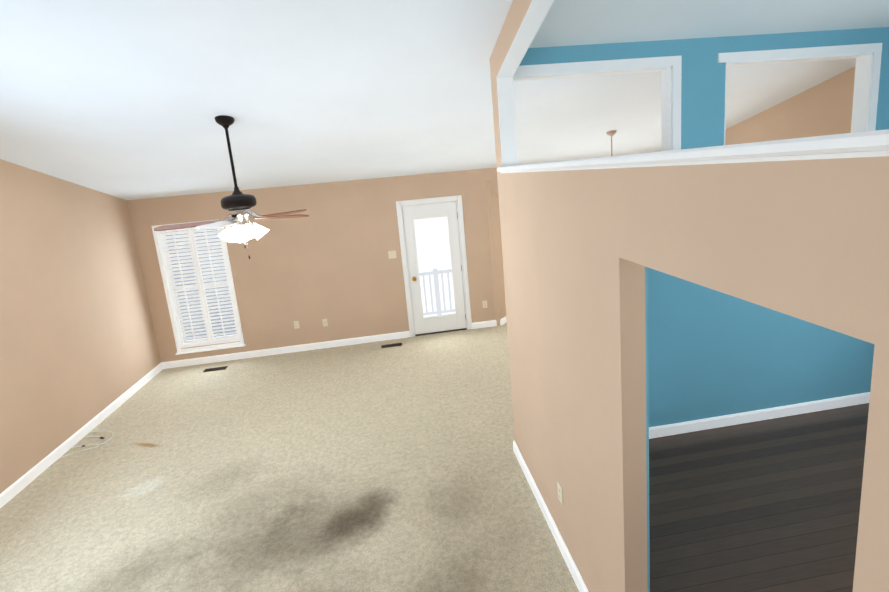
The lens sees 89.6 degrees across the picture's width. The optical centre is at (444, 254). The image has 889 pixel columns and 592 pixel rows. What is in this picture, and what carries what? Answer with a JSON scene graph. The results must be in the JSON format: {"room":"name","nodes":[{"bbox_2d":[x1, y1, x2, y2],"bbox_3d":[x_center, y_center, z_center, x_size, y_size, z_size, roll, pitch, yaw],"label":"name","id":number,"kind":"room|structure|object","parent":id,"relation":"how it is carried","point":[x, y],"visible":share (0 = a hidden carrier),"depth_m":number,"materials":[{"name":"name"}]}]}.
{"room":"empty living room","nodes":[
{"label":"empty living room","id":0,"kind":"room"},
{"bbox_2d":[0,323,578,591],"bbox_3d":[0.365,1.900,3.527,8.510,0.120,9.050,-6,10,-6],"label":"floor","id":1,"kind":"structure","parent":0,"point":[370,467],"depth_m":3.77,"materials":[{"name":"beige carpet"}]},
{"bbox_2d":[59,431,113,457],"bbox_3d":[-3.722,1.973,4.738,0.356,0.018,0.492,-6,10,-6],"label":"cord","id":2,"kind":"object","parent":1,"relation":"on","point":[90,445],"visible":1,"depth_m":4.67,"materials":[{"name":"white plastic"}]},
{"bbox_2d":[203,366,227,371],"bbox_3d":[-3.272,1.636,6.397,0.303,0.007,0.120,-6,10,-6],"label":"floor vent","id":3,"kind":"object","parent":1,"relation":"in","point":[225,367],"depth_m":6.40,"materials":[{"name":"brown metal"}]},
{"bbox_2d":[381,343,401,347],"bbox_3d":[-0.793,1.359,6.705,0.300,0.007,0.119,-6,10,-6],"label":"floor vent","id":4,"kind":"object","parent":1,"relation":"in","point":[396,344],"depth_m":6.70,"materials":[{"name":"brown metal"}]},
{"bbox_2d":[0,0,888,591],"bbox_3d":[0.168,-0.315,3.124,8.510,4.400,9.052,-6,10,-6],"label":"wall","id":5,"kind":"structure","parent":0,"point":[632,304],"depth_m":3.61,"materials":[{"name":"beige paint"}]},
{"bbox_2d":[152,220,245,354],"bbox_3d":[-3.545,0.468,6.525,0.980,1.902,0.179,-6,10,-6],"label":"window shutter","id":6,"kind":"object","parent":5,"relation":"attached to","point":[171,288],"visible":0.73,"depth_m":6.50,"materials":[{"name":"white painted wood"}]},
{"bbox_2d":[294,321,298,328],"label":"outlet plates","id":7,"kind":"object","parent":5,"relation":"attached to","point":[296,323],"depth_m":6.74,"materials":[{"name":"beige plastic"}]},
{"bbox_2d":[322,319,327,326],"label":"outlet plates","id":8,"kind":"object","parent":5,"relation":"attached to","point":[325,323],"depth_m":6.79,"materials":[{"name":"beige plastic"}]},
{"bbox_2d":[388,250,396,258],"bbox_3d":[-0.787,-0.004,6.751,0.118,0.118,0.016,-6,10,-6],"label":"switch plate","id":9,"kind":"object","parent":5,"relation":"attached to","point":[391,254],"visible":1,"depth_m":6.75,"materials":[{"name":"beige plastic"}]},
{"bbox_2d":[396,195,471,336],"bbox_3d":[-0.151,0.180,6.941,0.990,2.120,0.168,-6,10,-6],"label":"door frame","id":10,"kind":"structure","parent":5,"relation":"attached to","point":[457,199],"depth_m":6.82,"materials":[{"name":"white wood"}]},
{"bbox_2d":[402,201,466,335],"bbox_3d":[-0.134,0.234,6.882,0.824,2.033,0.125,-6,10,-6],"label":"door","id":11,"kind":"structure","parent":5,"relation":"in","point":[442,323],"depth_m":6.89,"materials":[{"name":"white wood"}]},
{"bbox_2d":[0,0,888,591],"bbox_3d":[0.195,-0.006,3.179,8.210,3.770,8.750,-6,10,-6],"label":"baseboard","id":12,"kind":"structure","parent":5,"relation":"attached to","point":[864,138],"depth_m":3.44,"materials":[{"name":"white wood"}]},
{"bbox_2d":[482,300,486,307],"label":"outlet plates","id":13,"kind":"object","parent":5,"relation":"attached to","point":[484,302],"depth_m":7.07,"materials":[{"name":"beige plastic"}]},
{"bbox_2d":[557,481,562,504],"label":"outlet plates","id":14,"kind":"object","parent":5,"relation":"attached to","point":[560,495],"depth_m":2.80,"materials":[{"name":"beige plastic"}]},
{"bbox_2d":[0,0,888,199],"bbox_3d":[0.091,-1.194,2.947,8.510,2.000,9.020,-6,10,-6],"label":"ceiling","id":15,"kind":"structure","parent":0,"point":[127,99],"depth_m":3.50,"materials":[{"name":"white paint"}]},
{"bbox_2d":[154,115,308,258],"bbox_3d":[-1.877,-0.576,3.964,1.328,1.279,1.316,-6,10,-6],"label":"ceiling fan","id":16,"kind":"object","parent":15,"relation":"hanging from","point":[237,204],"visible":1,"depth_m":3.95,"materials":[{"name":"brown metal"}]},
{"bbox_2d":[606,130,616,155],"bbox_3d":[2.141,-1.037,5.714,0.661,1.085,0.654,-6,10,-6],"label":"chandelier","id":17,"kind":"object","parent":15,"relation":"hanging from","point":[611,133],"visible":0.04,"depth_m":5.58,"materials":[{"name":"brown metal"}]},
{"bbox_2d":[649,403,868,591],"bbox_3d":[2.980,1.998,1.728,3.762,0.116,4.830,-6,10,-6],"label":"floor","id":18,"kind":"structure","parent":0,"point":[770,505],"depth_m":3.14,"materials":[{"name":"brown wood"}]},
{"label":"outside","id":19,"kind":"structure","parent":0,"visible":0},
{"bbox_2d":[165,229,236,339],"bbox_3d":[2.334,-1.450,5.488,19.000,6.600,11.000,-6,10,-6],"label":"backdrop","id":20,"kind":"structure","parent":19,"point":[205,289],"depth_m":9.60,"materials":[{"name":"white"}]},
{"bbox_2d":[187,217,454,342],"bbox_3d":[0.701,1.460,9.352,70.000,0.200,75.000,-6,10,-6],"label":"ground","id":21,"kind":"structure","parent":19,"point":[426,256],"depth_m":16.95,"materials":[{"name":"white"}]},
{"bbox_2d":[419,268,455,316],"bbox_3d":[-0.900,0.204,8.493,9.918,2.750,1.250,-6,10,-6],"label":"deck railing","id":22,"kind":"object","parent":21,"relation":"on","point":[438,312],"depth_m":9.17,"materials":[{"name":"white wood"}]}
]}

